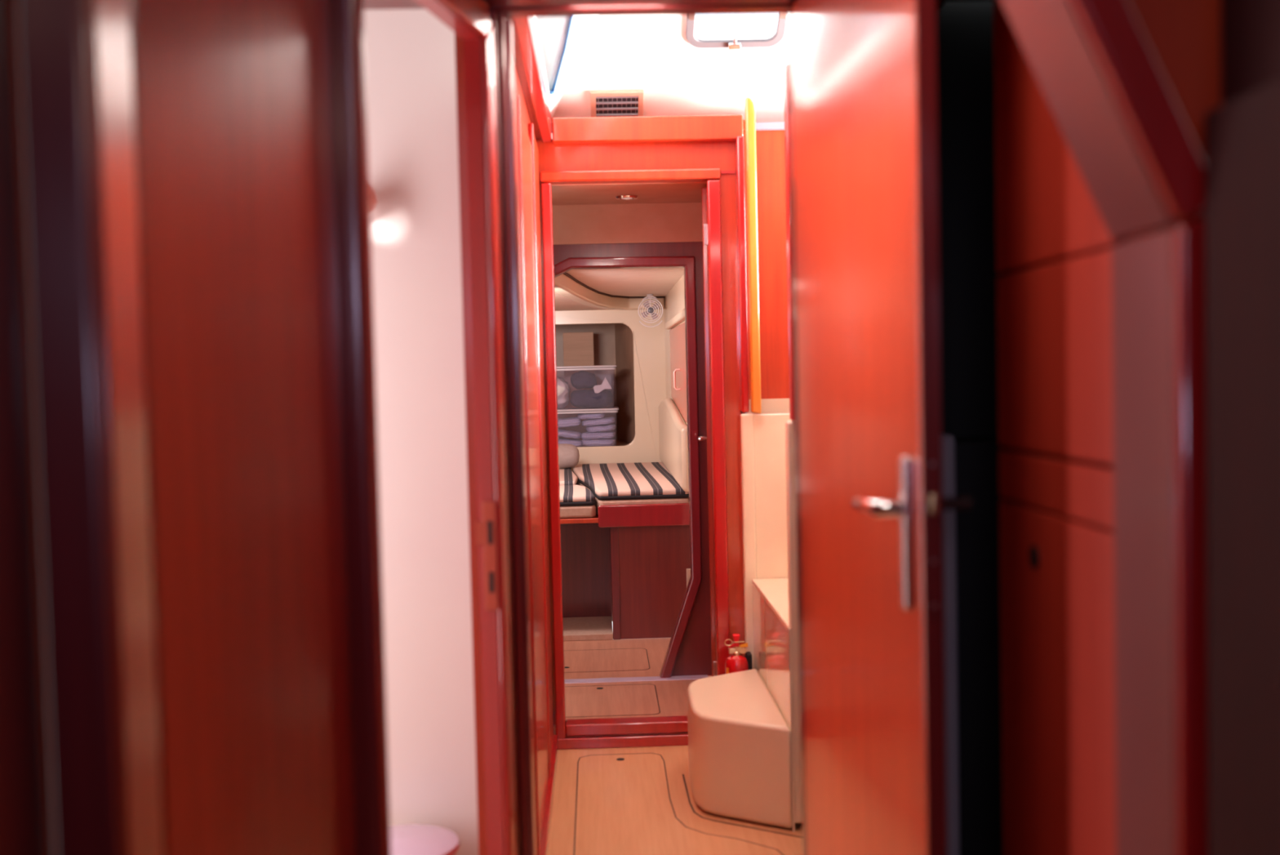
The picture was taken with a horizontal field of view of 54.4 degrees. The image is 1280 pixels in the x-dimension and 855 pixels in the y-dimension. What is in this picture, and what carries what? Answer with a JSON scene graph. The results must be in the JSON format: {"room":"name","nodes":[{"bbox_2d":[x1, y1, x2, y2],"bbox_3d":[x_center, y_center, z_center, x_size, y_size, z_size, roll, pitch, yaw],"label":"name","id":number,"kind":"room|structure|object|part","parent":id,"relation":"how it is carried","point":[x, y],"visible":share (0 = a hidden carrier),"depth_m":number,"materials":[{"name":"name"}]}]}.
{"room":"ship interior","nodes":[
{"label":"ship interior","id":0,"kind":"room"},
{"bbox_2d":[0,0,47,854],"bbox_3d":[-0.465,0.285,-0.217,0.082,1.970,2.375,-1,2,-2],"label":"wall","id":1,"kind":"structure","parent":0,"point":[23,829],"depth_m":0.93,"materials":[{"name":"brown wood"}]},
{"bbox_2d":[128,0,357,854],"bbox_3d":[-0.395,0.266,1.291,0.030,1.880,0.446,-1,2,8],"label":"wall","id":2,"kind":"structure","parent":0,"point":[233,99],"depth_m":1.24,"materials":[{"name":"red wood"}]},
{"bbox_2d":[17,0,163,854],"bbox_3d":[-0.436,0.278,1.020,0.054,1.880,0.093,-1,2,-2],"label":"door frame","id":3,"kind":"structure","parent":2,"relation":"attached to","point":[76,68],"depth_m":0.97,"materials":[{"name":"brown wood"}]},
{"bbox_2d":[363,8,478,854],"bbox_3d":[-0.947,0.007,2.752,1.290,2.300,0.040,-1,2,-2],"label":"wall","id":4,"kind":"structure","parent":0,"point":[410,54],"depth_m":2.75,"materials":[{"name":"white paint"}]},
{"bbox_2d":[368,182,377,212],"bbox_3d":[-0.601,-0.492,2.674,0.076,0.082,0.097,-1,2,-2],"label":"wall lamp","id":5,"kind":"object","parent":4,"relation":"attached to","point":[373,201],"visible":0.08,"depth_m":2.65,"materials":[{"name":"brown plastic"}]},
{"bbox_2d":[415,0,504,854],"bbox_3d":[-0.303,0.240,1.845,0.030,1.880,0.608,-1,2,10],"label":"wall","id":6,"kind":"structure","parent":0,"point":[473,54],"depth_m":2.08,"materials":[{"name":"brown wood"}]},
{"bbox_2d":[328,0,515,854],"bbox_3d":[-0.293,0.241,1.818,0.060,1.880,0.638,-1,2,10],"label":"door frame","id":7,"kind":"structure","parent":6,"relation":"attached to","point":[346,17],"depth_m":1.50,"materials":[{"name":"brown wood"}]},
{"bbox_3d":[-0.345,0.255,1.523,0.060,1.880,0.038,-1,2,10],"label":"post","id":8,"kind":"part","parent":7,"relation":"part of","materials":[{"name":"brown wood"}]},
{"bbox_3d":[-0.252,0.216,2.091,0.023,0.183,0.003,-1,2,10],"label":"strike plate","id":9,"kind":"part","parent":7,"relation":"part of","materials":[{"name":"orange metal"}]},
{"bbox_3d":[-0.233,0.243,2.112,0.011,1.848,0.040,-1,2,10],"label":"post","id":10,"kind":"part","parent":7,"relation":"part of","materials":[{"name":"brown wood"}]},
{"bbox_2d":[454,32,531,854],"bbox_3d":[-0.318,0.072,3.228,0.054,2.100,1.938,-1,2,-2],"label":"wall","id":11,"kind":"structure","parent":0,"point":[459,42],"depth_m":2.26,"materials":[{"name":"brown wood"}]},
{"bbox_2d":[504,17,541,139],"bbox_3d":[-0.312,-0.951,3.165,0.034,0.070,1.980,-1,2,-2],"label":"trim","id":12,"kind":"structure","parent":11,"relation":"attached to","point":[517,52],"depth_m":3.33,"materials":[{"name":"brown wood"}]},
{"bbox_2d":[514,79,537,854],"bbox_3d":[-0.263,0.145,2.648,0.015,1.900,0.745,-1,2,-2],"label":"door","id":13,"kind":"structure","parent":11,"relation":"in","point":[515,85],"depth_m":2.97,"materials":[{"name":"brown wood"}]},
{"bbox_2d":[516,95,548,854],"bbox_3d":[-0.287,0.126,3.364,0.015,1.880,0.672,-1,2,-2],"label":"door","id":14,"kind":"structure","parent":11,"relation":"in","point":[525,149],"depth_m":3.31,"materials":[{"name":"brown wood"}]},
{"bbox_2d":[528,123,554,775],"bbox_3d":[-0.307,0.068,3.934,0.015,1.950,0.457,-1,2,-2],"label":"door frame","id":15,"kind":"structure","parent":11,"relation":"in","point":[535,173],"depth_m":3.90,"materials":[{"name":"brown wood"}]},
{"bbox_2d":[540,734,558,854],"bbox_3d":[-0.260,1.090,3.418,0.024,0.048,1.555,-1,2,-2],"label":"baseboard","id":16,"kind":"structure","parent":11,"relation":"attached to","point":[550,790],"depth_m":3.56,"materials":[{"name":"brown wood"}]},
{"bbox_2d":[533,16,598,119],"bbox_3d":[-0.081,-1.321,3.298,0.455,0.656,2.300,-1,2,-2],"label":"wall","id":17,"kind":"structure","parent":0,"point":[582,27],"depth_m":3.83,"materials":[{"name":"white paint"}]},
{"bbox_2d":[512,17,551,142],"bbox_3d":[-0.276,-0.945,3.154,0.034,0.080,1.955,-1,2,-2],"label":"coaming","id":18,"kind":"structure","parent":17,"relation":"attached to","point":[525,28],"depth_m":3.22,"materials":[{"name":"brown wood"}]},
{"bbox_2d":[549,17,573,94],"bbox_3d":[-0.200,-1.136,3.301,0.158,0.233,1.300,-1,2,-2],"label":"window","id":19,"kind":"structure","parent":17,"relation":"in","point":[571,19],"depth_m":3.71,"materials":[{"name":"blue"}]},
{"bbox_2d":[555,323,635,446],"bbox_3d":[-0.509,-0.362,7.837,1.480,1.010,1.045,-1,2,-2],"label":"wall","id":20,"kind":"structure","parent":0,"point":[612,343],"depth_m":8.32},
{"bbox_2d":[563,332,594,439],"bbox_3d":[-0.393,-0.260,8.107,0.195,0.712,0.200,-1,2,-2],"label":"carton","id":21,"kind":"object","parent":20,"relation":"on","point":[578,347],"visible":0.44,"depth_m":8.00,"materials":[{"name":"brown cardboard"}]},
{"bbox_2d":[557,406,618,413],"bbox_3d":[-0.407,0.001,7.617,0.556,0.234,0.384,-1,2,-2],"label":"storage bin","id":22,"kind":"object","parent":20,"relation":"on","point":[602,409],"visible":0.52,"depth_m":7.43,"materials":[{"name":"white plastic"}]},
{"bbox_2d":[558,437,582,446],"bbox_3d":[-0.458,0.092,7.585,0.221,0.056,0.266,-1,2,-1],"label":"shirt","id":23,"kind":"object","parent":22,"relation":"in","point":[577,442],"visible":0.46,"depth_m":7.48,"materials":[{"name":"purple fabric"}]},
{"bbox_2d":[558,428,582,438],"bbox_3d":[-0.460,0.034,7.581,0.214,0.065,0.266,-1,2,1],"label":"shirt","id":24,"kind":"object","parent":23,"relation":"on","point":[562,433],"visible":0.62,"depth_m":7.47,"materials":[{"name":"purple fabric"}]},
{"bbox_2d":[558,417,581,427],"bbox_3d":[-0.460,-0.030,7.578,0.207,0.063,0.265,-1,2,-3],"label":"shirt","id":25,"kind":"object","parent":24,"relation":"on","point":[569,421],"visible":0.59,"depth_m":7.46,"materials":[{"name":"purple fabric"}]},
{"bbox_2d":[556,364,617,371],"bbox_3d":[-0.415,-0.245,7.607,0.550,0.256,0.364,-1,2,-2],"label":"storage bin","id":26,"kind":"object","parent":22,"relation":"on","point":[604,366],"visible":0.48,"depth_m":7.43,"materials":[{"name":"white plastic"}]},
{"bbox_2d":[556,376,569,408],"bbox_3d":[-0.502,-0.213,7.564,0.154,0.200,0.278,-1,2,-2],"label":"folded garment","id":27,"kind":"object","parent":26,"relation":"in","point":[563,384],"visible":0.54,"depth_m":7.47,"materials":[{"name":"white fabric"}]},
{"bbox_3d":[-0.418,-0.367,7.601,0.550,0.012,0.364,-1,2,-2],"label":"lid","id":28,"kind":"part","parent":26,"relation":"part of","materials":[{"name":"grey plastic"}]},
{"bbox_2d":[569,388,612,408],"bbox_3d":[-0.299,-0.178,7.594,0.262,0.117,0.282,-1,2,-2],"label":"folded garment","id":29,"kind":"object","parent":26,"relation":"in","point":[584,397],"visible":0.98,"depth_m":7.47,"materials":[{"name":"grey fabric"}]},
{"bbox_2d":[569,371,596,389],"bbox_3d":[-0.346,-0.286,7.591,0.166,0.114,0.259,-1,2,-2],"label":"folded garment","id":30,"kind":"object","parent":29,"relation":"on","point":[579,380],"visible":0.98,"depth_m":7.48,"materials":[{"name":"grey fabric"}]},
{"bbox_2d":[593,377,611,393],"bbox_3d":[-0.225,-0.253,7.461,0.111,0.095,0.012,-1,2,-2],"label":"cleaning cloth","id":31,"kind":"object","parent":29,"relation":"on","point":[605,384],"visible":1,"depth_m":7.46,"materials":[{"name":"fabric"}]},
{"bbox_3d":[-0.409,-0.110,7.612,0.556,0.012,0.384,-1,2,-2],"label":"lid","id":32,"kind":"part","parent":22,"relation":"part of","materials":[{"name":"grey plastic"}]},
{"bbox_2d":[581,437,615,446],"bbox_3d":[-0.254,0.088,7.592,0.206,0.048,0.264,0,2,-2],"label":"shirt","id":33,"kind":"object","parent":22,"relation":"in","point":[595,442],"visible":0.88,"depth_m":7.47,"materials":[{"name":"purple fabric"}]},
{"bbox_2d":[581,430,615,439],"bbox_3d":[-0.255,0.045,7.589,0.213,0.046,0.267,-3,2,-2],"label":"shirt","id":34,"kind":"object","parent":33,"relation":"on","point":[604,434],"visible":0.94,"depth_m":7.48,"materials":[{"name":"purple fabric"}]},
{"bbox_2d":[586,423,616,431],"bbox_3d":[-0.236,0.003,7.589,0.180,0.045,0.263,-1,2,-3],"label":"shirt","id":35,"kind":"object","parent":34,"relation":"on","point":[600,428],"visible":0.89,"depth_m":7.47,"materials":[{"name":"purple fabric"}]},
{"bbox_2d":[582,416,615,426],"bbox_3d":[-0.253,-0.037,7.586,0.206,0.051,0.264,-1,2,-3],"label":"shirt","id":36,"kind":"object","parent":35,"relation":"on","point":[608,420],"visible":0.96,"depth_m":7.47,"materials":[{"name":"purple fabric"}]},
{"bbox_2d":[577,413,604,419],"bbox_3d":[-0.298,-0.073,7.582,0.168,0.041,0.262,-1,2,-3],"label":"shirt","id":37,"kind":"object","parent":36,"relation":"on","point":[581,415],"visible":0.84,"depth_m":7.46,"materials":[{"name":"purple fabric"}]},
{"bbox_2d":[555,307,666,471],"bbox_3d":[-0.591,0.063,7.310,1.600,1.650,0.035,-1,2,-2],"label":"wall","id":38,"kind":"structure","parent":0,"point":[648,343],"depth_m":7.30,"materials":[{"name":"beige paint"}]},
{"bbox_2d":[638,293,662,327],"bbox_3d":[0.058,-0.650,6.931,0.140,0.185,0.079,-1,2,-2],"label":"fan","id":39,"kind":"object","parent":38,"relation":"attached to","point":[650,310],"visible":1,"depth_m":6.91,"materials":[{"name":"white plastic"}]},
{"bbox_3d":[0.029,-0.627,6.915,0.044,0.037,0.003,-1,2,-2],"label":"blade","id":40,"kind":"part","parent":39,"relation":"part of","materials":[{"name":"pink"}]},
{"bbox_3d":[0.036,-0.680,6.913,0.037,0.044,0.003,-1,2,-2],"label":"blade","id":41,"kind":"part","parent":39,"relation":"part of","materials":[{"name":"pink"}]},
{"bbox_3d":[0.081,-0.620,6.917,0.037,0.044,0.003,-1,2,-2],"label":"blade","id":42,"kind":"part","parent":39,"relation":"part of","materials":[{"name":"pink"}]},
{"bbox_3d":[0.089,-0.672,6.915,0.044,0.037,0.003,-1,2,-2],"label":"blade","id":43,"kind":"part","parent":39,"relation":"part of","materials":[{"name":"white plastic"}]},
{"bbox_2d":[9,0,1222,854],"bbox_3d":[-0.021,0.264,1.117,1.236,1.880,0.150,-2,2,-8],"label":"wall","id":44,"kind":"structure","parent":0,"point":[1184,37],"depth_m":1.09,"materials":[{"name":"brown wood"}]},
{"bbox_2d":[1000,0,1208,854],"bbox_3d":[0.385,0.252,1.177,0.274,1.880,0.149,-1,2,-2],"label":"door frame","id":45,"kind":"structure","parent":44,"relation":"attached to","point":[1143,169],"depth_m":1.13,"materials":[{"name":"brown wood"}]},
{"bbox_3d":[0.509,0.500,1.128,0.041,1.382,0.017,-1,2,-2],"label":"frame post","id":46,"kind":"part","parent":45,"relation":"part of","materials":[{"name":"brown wood"}]},
{"bbox_2d":[565,267,684,296],"bbox_3d":[-0.570,-0.712,6.080,1.600,0.040,2.560,-1,2,-2],"label":"ceiling","id":47,"kind":"structure","parent":0,"point":[658,282],"depth_m":5.86,"materials":[{"name":"beige paint"}]},
{"bbox_2d":[554,272,665,311],"bbox_3d":[-0.567,-0.654,6.042,1.499,0.072,2.441,-1,2,-2],"label":"headliner","id":48,"kind":"structure","parent":47,"relation":"attached to","point":[571,294],"depth_m":6.59,"materials":[{"name":"brown"}]},
{"bbox_3d":[-0.568,-0.653,6.042,1.498,0.054,2.440,-1,2,-2],"label":"dropped panel","id":49,"kind":"part","parent":48,"relation":"part of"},
{"bbox_2d":[551,182,706,205],"bbox_3d":[-0.295,-0.843,4.479,1.250,0.037,0.605,-1,2,-2],"label":"ceiling","id":50,"kind":"structure","parent":0,"point":[686,192],"depth_m":4.40,"materials":[{"name":"red wood"}]},
{"bbox_2d":[615,194,638,199],"bbox_3d":[-0.048,-0.826,4.471,0.084,0.009,0.084,-1,2,-2],"label":"recessed light","id":51,"kind":"object","parent":50,"relation":"in","point":[628,197],"visible":1,"depth_m":4.45,"materials":[{"name":"silver metal"}]},
{"bbox_2d":[553,241,711,675],"bbox_3d":[-0.283,0.070,4.818,1.250,1.830,0.035,-1,2,-2],"label":"wall","id":52,"kind":"structure","parent":0,"point":[694,657],"depth_m":4.82,"materials":[{"name":"brown wood"}]},
{"bbox_2d":[552,202,702,244],"bbox_3d":[-0.298,-0.766,4.715,1.155,0.136,0.100,-1,2,-2],"label":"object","id":53,"kind":"object","parent":52,"relation":"attached to","point":[601,224],"visible":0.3,"depth_m":4.74,"materials":[{"name":"red wood"}]},
{"bbox_2d":[554,255,702,677],"bbox_3d":[-0.220,0.170,4.792,0.900,1.641,0.028,-1,2,-2],"label":"door frame","id":54,"kind":"structure","parent":52,"relation":"attached to","point":[688,262],"depth_m":4.78,"materials":[{"name":"red wood"}]},
{"bbox_2d":[564,674,708,683],"bbox_3d":[-0.185,0.978,4.812,0.900,0.002,0.058,-1,2,-2],"label":"sill","id":55,"kind":"structure","parent":52,"relation":"attached to","point":[700,676],"depth_m":4.81,"materials":[{"name":"silver metal"}]},
{"bbox_2d":[554,637,711,737],"bbox_3d":[-0.436,1.020,4.874,1.800,0.075,1.360,-1,2,-2],"label":"floor","id":56,"kind":"structure","parent":0,"point":[672,695],"depth_m":4.87,"materials":[{"name":"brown wood"}]},
{"bbox_2d":[564,648,649,672],"bbox_3d":[-0.206,0.964,5.155,0.482,0.002,0.400,-1,2,-2],"label":"floor hatch","id":57,"kind":"object","parent":56,"relation":"on","point":[619,659],"visible":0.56,"depth_m":5.15,"materials":[{"name":"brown wood"}]},
{"bbox_2d":[564,683,660,717],"bbox_3d":[-0.180,0.990,4.517,0.490,0.002,0.428,-1,2,-2],"label":"floor hatch","id":58,"kind":"object","parent":56,"relation":"on","point":[593,700],"visible":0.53,"depth_m":4.50,"materials":[{"name":"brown wood"}]},
{"bbox_2d":[560,502,690,640],"bbox_3d":[-0.543,0.618,6.401,1.488,0.604,1.820,-1,2,-2],"label":"bed base","id":59,"kind":"object","parent":56,"relation":"on","point":[624,566],"visible":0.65,"depth_m":5.56,"materials":[{"name":"red wood"}]},
{"bbox_2d":[559,467,577,484],"bbox_3d":[-0.573,0.303,6.705,0.484,0.112,1.095,-1,2,-2],"label":"mattress","id":60,"kind":"object","parent":59,"relation":"on","point":[566,476],"visible":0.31,"depth_m":6.39,"materials":[{"name":"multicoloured fabric"}]},
{"bbox_2d":[558,443,579,468],"bbox_3d":[-0.580,0.165,6.977,0.480,0.139,0.140,-1,2,-2],"label":"bolster","id":61,"kind":"object","parent":60,"relation":"on","point":[569,455],"visible":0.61,"depth_m":6.93,"materials":[{"name":"beige fabric"}]},
{"bbox_2d":[560,484,595,518],"bbox_3d":[-0.496,0.346,5.827,0.578,0.096,0.637,-1,2,-2],"label":"mattress","id":62,"kind":"object","parent":59,"relation":"on","point":[575,500],"visible":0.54,"depth_m":5.52,"materials":[{"name":"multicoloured fabric"}]},
{"bbox_3d":[-0.109,0.683,5.557,0.036,0.524,0.040,-1,2,-2],"label":"corner post","id":63,"kind":"part","parent":59,"relation":"part of","materials":[{"name":"brown wood"}]},
{"bbox_2d":[573,462,688,515],"bbox_3d":[-0.083,0.301,6.395,0.553,0.118,1.747,-1,2,-2],"label":"mattress","id":64,"kind":"object","parent":59,"relation":"on","point":[639,482],"visible":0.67,"depth_m":5.89,"materials":[{"name":"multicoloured fabric"}]},
{"bbox_3d":[0.069,0.678,5.563,0.323,0.524,0.020,-1,2,-2],"label":"panel","id":65,"kind":"part","parent":59,"relation":"part of","materials":[{"name":"red wood"}]},
{"bbox_2d":[686,568,690,586],"bbox_3d":[0.220,0.696,5.546,0.024,0.135,0.024,-1,2,-2],"label":"block","id":66,"kind":"object","parent":59,"relation":"attached to","point":[688,570],"visible":0.29,"depth_m":5.53,"materials":[{"name":"beige plastic"}]},
{"bbox_2d":[536,15,787,122],"bbox_3d":[0.564,-1.334,3.887,2.050,0.713,1.000,-1,2,-2],"label":"ceiling","id":67,"kind":"structure","parent":0,"point":[654,55],"depth_m":4.08,"materials":[{"name":"white paint"}]},
{"bbox_2d":[590,89,644,116],"bbox_3d":[-0.077,-1.070,4.213,0.178,0.111,0.151,-1,2,-2],"label":"ceiling vent","id":68,"kind":"object","parent":67,"relation":"in","point":[618,103],"visible":0.62,"depth_m":4.18,"materials":[{"name":"beige plastic"}]},
{"bbox_2d":[685,13,787,49],"bbox_3d":[0.306,-1.352,3.799,0.316,0.298,0.400,-1,2,-2],"label":"window","id":69,"kind":"structure","parent":67,"relation":"attached to","point":[735,44],"depth_m":3.98,"materials":[{"name":"grey plastic"}]},
{"bbox_3d":[0.303,-1.231,3.968,0.014,0.022,0.028,-1,2,-2],"label":"latch lever","id":70,"kind":"part","parent":69,"relation":"part of","materials":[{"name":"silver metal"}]},
{"bbox_2d":[535,121,789,724],"bbox_3d":[0.580,0.015,4.242,1.960,2.088,0.070,-1,2,-2],"label":"wall","id":71,"kind":"structure","parent":0,"point":[702,154],"depth_m":4.19,"materials":[{"name":"brown wood"}]},
{"bbox_2d":[540,168,735,737],"bbox_3d":[0.015,0.099,4.196,0.648,1.910,0.080,-1,2,-2],"label":"door frame","id":72,"kind":"structure","parent":71,"relation":"attached to","point":[712,176],"depth_m":4.16,"materials":[{"name":"brown wood"}]},
{"bbox_3d":[-0.289,0.125,4.189,0.033,1.873,0.075,-1,2,-2],"label":"post","id":73,"kind":"part","parent":72,"relation":"part of","materials":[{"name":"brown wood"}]},
{"bbox_3d":[0.266,0.111,4.207,0.044,1.873,0.075,-1,2,-2],"label":"post","id":74,"kind":"part","parent":72,"relation":"part of","materials":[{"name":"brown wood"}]},
{"bbox_2d":[551,114,745,144],"bbox_3d":[0.011,-0.993,4.283,0.685,0.081,0.365,-1,2,-2],"label":"beam","id":75,"kind":"structure","parent":71,"relation":"attached to","point":[683,128],"depth_m":4.10,"materials":[{"name":"brown wood"}]},
{"bbox_2d":[697,187,715,675],"bbox_3d":[0.238,0.071,4.502,0.068,1.790,0.517,-1,2,5],"label":"door","id":76,"kind":"structure","parent":71,"relation":"in","point":[708,437],"depth_m":4.25,"materials":[{"name":"brown wood"}]},
{"bbox_3d":[0.243,0.041,4.686,0.046,0.020,0.020,-1,2,-2],"label":"knob","id":77,"kind":"part","parent":76,"relation":"part of","materials":[{"name":"silver metal"}]},
{"bbox_2d":[547,745,802,854],"bbox_3d":[0.032,1.220,1.453,3.300,0.060,5.600,-1,2,-2],"label":"floor","id":78,"kind":"structure","parent":0,"point":[561,842],"depth_m":3.56,"materials":[{"name":"brown wood"}]},
{"bbox_2d":[390,823,460,854],"bbox_3d":[-0.502,1.009,2.628,0.250,0.288,0.238,-1,2,-2],"label":"toilet","id":79,"kind":"object","parent":78,"relation":"on","point":[406,838],"visible":0.69,"depth_m":2.62,"materials":[{"name":"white ceramic"}]},
{"bbox_2d":[488,9,535,854],"bbox_3d":[-0.231,0.223,2.215,0.054,1.880,0.102,-1,2,-2],"label":"door frame","id":80,"kind":"structure","parent":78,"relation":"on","point":[502,27],"depth_m":2.19,"materials":[{"name":"brown wood"}]},
{"bbox_3d":[-0.234,0.224,2.187,0.017,1.880,0.045,-1,2,-2],"label":"post","id":81,"kind":"part","parent":80,"relation":"part of","materials":[{"name":"brown wood"}]},
{"bbox_2d":[558,715,688,749],"bbox_3d":[0.013,1.034,4.231,0.585,0.080,0.085,-1,2,-2],"label":"threshold","id":82,"kind":"object","parent":78,"relation":"on","point":[656,724],"visible":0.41,"depth_m":4.19,"materials":[{"name":"brown wood"}]},
{"bbox_3d":[0.014,1.057,4.210,0.585,0.036,0.040,-1,2,-2],"label":"sill","id":83,"kind":"part","parent":82,"relation":"part of","materials":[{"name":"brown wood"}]},
{"bbox_3d":[0.013,1.013,4.234,0.529,0.038,0.077,-1,2,-2],"label":"sill","id":84,"kind":"part","parent":82,"relation":"part of","materials":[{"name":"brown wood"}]},
{"bbox_2d":[573,752,783,854],"bbox_3d":[0.100,1.103,3.463,0.566,0.002,1.318,-1,2,-2],"label":"floor hatch","id":85,"kind":"object","parent":78,"relation":"on","point":[624,806],"visible":1,"depth_m":3.53,"materials":[{"name":"brown wood"}]},
{"bbox_2d":[724,633,751,673],"bbox_3d":[0.326,0.876,4.115,0.091,0.389,0.078,-1,2,-2],"label":"fire extinguisher","id":86,"kind":"object","parent":78,"relation":"on","point":[735,662],"visible":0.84,"depth_m":4.09,"materials":[{"name":"red metal"}]},
{"bbox_3d":[0.318,0.702,4.107,0.024,0.039,0.024,-1,2,-2],"label":"operating lever","id":87,"kind":"part","parent":86,"relation":"part of","materials":[{"name":"red plastic"}]},
{"bbox_2d":[682,773,802,837],"bbox_3d":[0.221,1.095,3.583,0.153,0.001,0.633,-3,3,-29],"label":"trim","id":88,"kind":"structure","parent":78,"relation":"on","point":[684,780],"depth_m":3.48,"materials":[{"name":"brown"}]},
{"bbox_2d":[687,413,801,831],"bbox_3d":[0.487,0.521,3.794,0.701,1.118,0.856,-1,2,-2],"label":"steps","id":89,"kind":"structure","parent":78,"relation":"on","point":[744,735],"depth_m":3.56,"materials":[{"name":"beige plastic"}]},
{"bbox_2d":[734,136,749,412],"bbox_3d":[0.340,-0.507,4.157,0.024,0.912,0.080,-1,2,-2],"label":"post","id":90,"kind":"object","parent":89,"relation":"on","point":[739,143],"visible":0.99,"depth_m":4.12,"materials":[{"name":"brown wood"}]},
{"bbox_2d":[744,97,761,413],"bbox_3d":[0.372,-0.562,4.097,0.033,1.035,0.033,-1,2,-2],"label":"post","id":91,"kind":"object","parent":89,"relation":"on","point":[749,110],"visible":1,"depth_m":4.08,"materials":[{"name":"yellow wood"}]},
{"bbox_3d":[0.585,0.494,4.194,0.477,1.094,0.060,-1,2,-2],"label":"panel","id":92,"kind":"part","parent":89,"relation":"part of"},
{"bbox_2d":[783,64,794,420],"bbox_3d":[0.409,-0.489,3.321,0.029,0.940,0.045,-1,2,-2],"label":"post","id":93,"kind":"object","parent":89,"relation":"on","point":[786,67],"visible":0.46,"depth_m":3.31,"materials":[{"name":"brown wood"}]},
{"bbox_3d":[0.628,0.525,3.383,0.447,1.098,0.022,-1,2,-2],"label":"panel","id":94,"kind":"part","parent":89,"relation":"part of","materials":[{"name":"beige plastic"}]},
{"bbox_2d":[786,7,807,854],"bbox_3d":[0.307,0.210,2.212,0.050,1.880,0.050,-1,2,-2],"label":"door edge","id":95,"kind":"object","parent":78,"relation":"on","point":[789,15],"visible":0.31,"depth_m":2.20,"materials":[{"name":"brown wood"}]},
{"bbox_2d":[791,0,972,854],"bbox_3d":[0.327,0.219,1.807,0.127,1.856,0.750,-1,2,-2],"label":"door","id":96,"kind":"structure","parent":95,"relation":"attached to","point":[873,503],"depth_m":1.66,"materials":[{"name":"brown wood"}]},
{"bbox_3d":[0.294,0.096,1.534,0.046,0.021,0.120,-2,2,-7],"label":"lever handle","id":97,"kind":"part","parent":96,"relation":"part of","materials":[{"name":"silver metal"}]},
{"bbox_3d":[0.373,0.089,1.477,0.051,0.016,0.031,-1,2,-2],"label":"lever handle","id":98,"kind":"part","parent":96,"relation":"part of","materials":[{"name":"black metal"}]},
{"bbox_2d":[941,433,959,854],"bbox_3d":[0.511,0.580,2.089,0.024,1.142,0.110,-1,2,-2],"label":"partition panel","id":99,"kind":"object","parent":78,"relation":"on","point":[948,441],"visible":0.46,"depth_m":2.03,"materials":[{"name":"grey"}]},
{"bbox_2d":[664,274,688,498],"bbox_3d":[0.225,0.093,6.120,0.050,1.650,2.520,-1,2,-2],"label":"wall","id":100,"kind":"structure","parent":0,"point":[674,300],"depth_m":6.71,"materials":[{"name":"beige paint"}]},
{"bbox_2d":[658,398,688,491],"bbox_3d":[0.168,0.047,6.316,0.047,0.380,1.998,-1,2,-2],"label":"cushion","id":101,"kind":"object","parent":100,"relation":"attached to","point":[673,428],"depth_m":5.93,"materials":[{"name":"beige leather"}]},
{"bbox_2d":[665,307,684,329],"bbox_3d":[0.181,-0.508,5.794,0.028,0.038,1.800,-1,2,-2],"label":"trim","id":102,"kind":"structure","parent":100,"relation":"attached to","point":[678,317],"depth_m":5.85,"materials":[{"name":"beige plastic"}]},
{"bbox_2d":[669,322,687,422],"bbox_3d":[0.180,-0.257,5.824,0.041,0.458,1.640,-1,2,-2],"label":"locker","id":103,"kind":"object","parent":100,"relation":"attached to","point":[677,335],"visible":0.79,"depth_m":5.88,"materials":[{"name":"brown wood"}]},
{"bbox_3d":[0.174,-0.227,5.885,0.031,0.102,0.010,-1,2,-2],"label":"handle","id":104,"kind":"part","parent":103,"relation":"part of","materials":[{"name":"white plastic"}]},
{"bbox_2d":[363,0,993,9],"bbox_3d":[-0.029,-0.668,0.357,2.000,0.035,3.570,-1,2,-2],"label":"ceiling","id":105,"kind":"structure","parent":0,"point":[367,4],"depth_m":2.12,"materials":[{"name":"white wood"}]},
{"bbox_2d":[488,1,944,17],"bbox_3d":[0.118,-0.814,2.166,0.820,0.180,0.045,-1,2,-2],"label":"door frame","id":106,"kind":"structure","parent":105,"relation":"attached to","point":[576,11],"depth_m":2.16,"materials":[{"name":"brown wood"}]},
{"bbox_2d":[935,0,1004,437],"bbox_3d":[0.919,0.104,2.244,0.820,2.060,0.020,-1,2,-2],"label":"wall","id":107,"kind":"structure","parent":0,"point":[968,274],"depth_m":2.20,"materials":[{"name":"black rubber"}]},
{"bbox_2d":[1004,0,1279,854],"bbox_3d":[0.577,0.246,0.135,0.091,1.970,3.010,-1,2,-2],"label":"wall","id":108,"kind":"structure","parent":0,"point":[1242,133],"depth_m":1.03,"materials":[{"name":"brown wood"}]},
{"bbox_2d":[993,0,1123,854],"bbox_3d":[0.483,0.233,1.450,0.014,1.850,0.369,-1,2,-2],"label":"locker","id":109,"kind":"object","parent":108,"relation":"attached to","point":[1055,320],"visible":0.79,"depth_m":1.44,"materials":[{"name":"red wood"}]},
{"bbox_3d":[0.477,-0.079,1.437,0.012,0.220,0.369,-1,2,-2],"label":"door","id":110,"kind":"part","parent":109,"relation":"part of","materials":[{"name":"red wood"}]},
{"bbox_3d":[0.480,0.067,1.443,0.012,0.062,0.369,-1,2,-2],"label":"drawer","id":111,"kind":"part","parent":109,"relation":"part of","materials":[{"name":"red wood"}]},
{"bbox_3d":[0.493,0.629,1.466,0.012,1.057,0.369,-1,2,-2],"label":"door","id":112,"kind":"part","parent":109,"relation":"part of","materials":[{"name":"red wood"}]},
{"bbox_3d":[0.468,-0.441,1.421,0.012,0.500,0.369,-1,2,-2],"label":"door","id":113,"kind":"part","parent":109,"relation":"part of","materials":[{"name":"red wood"}]}
]}

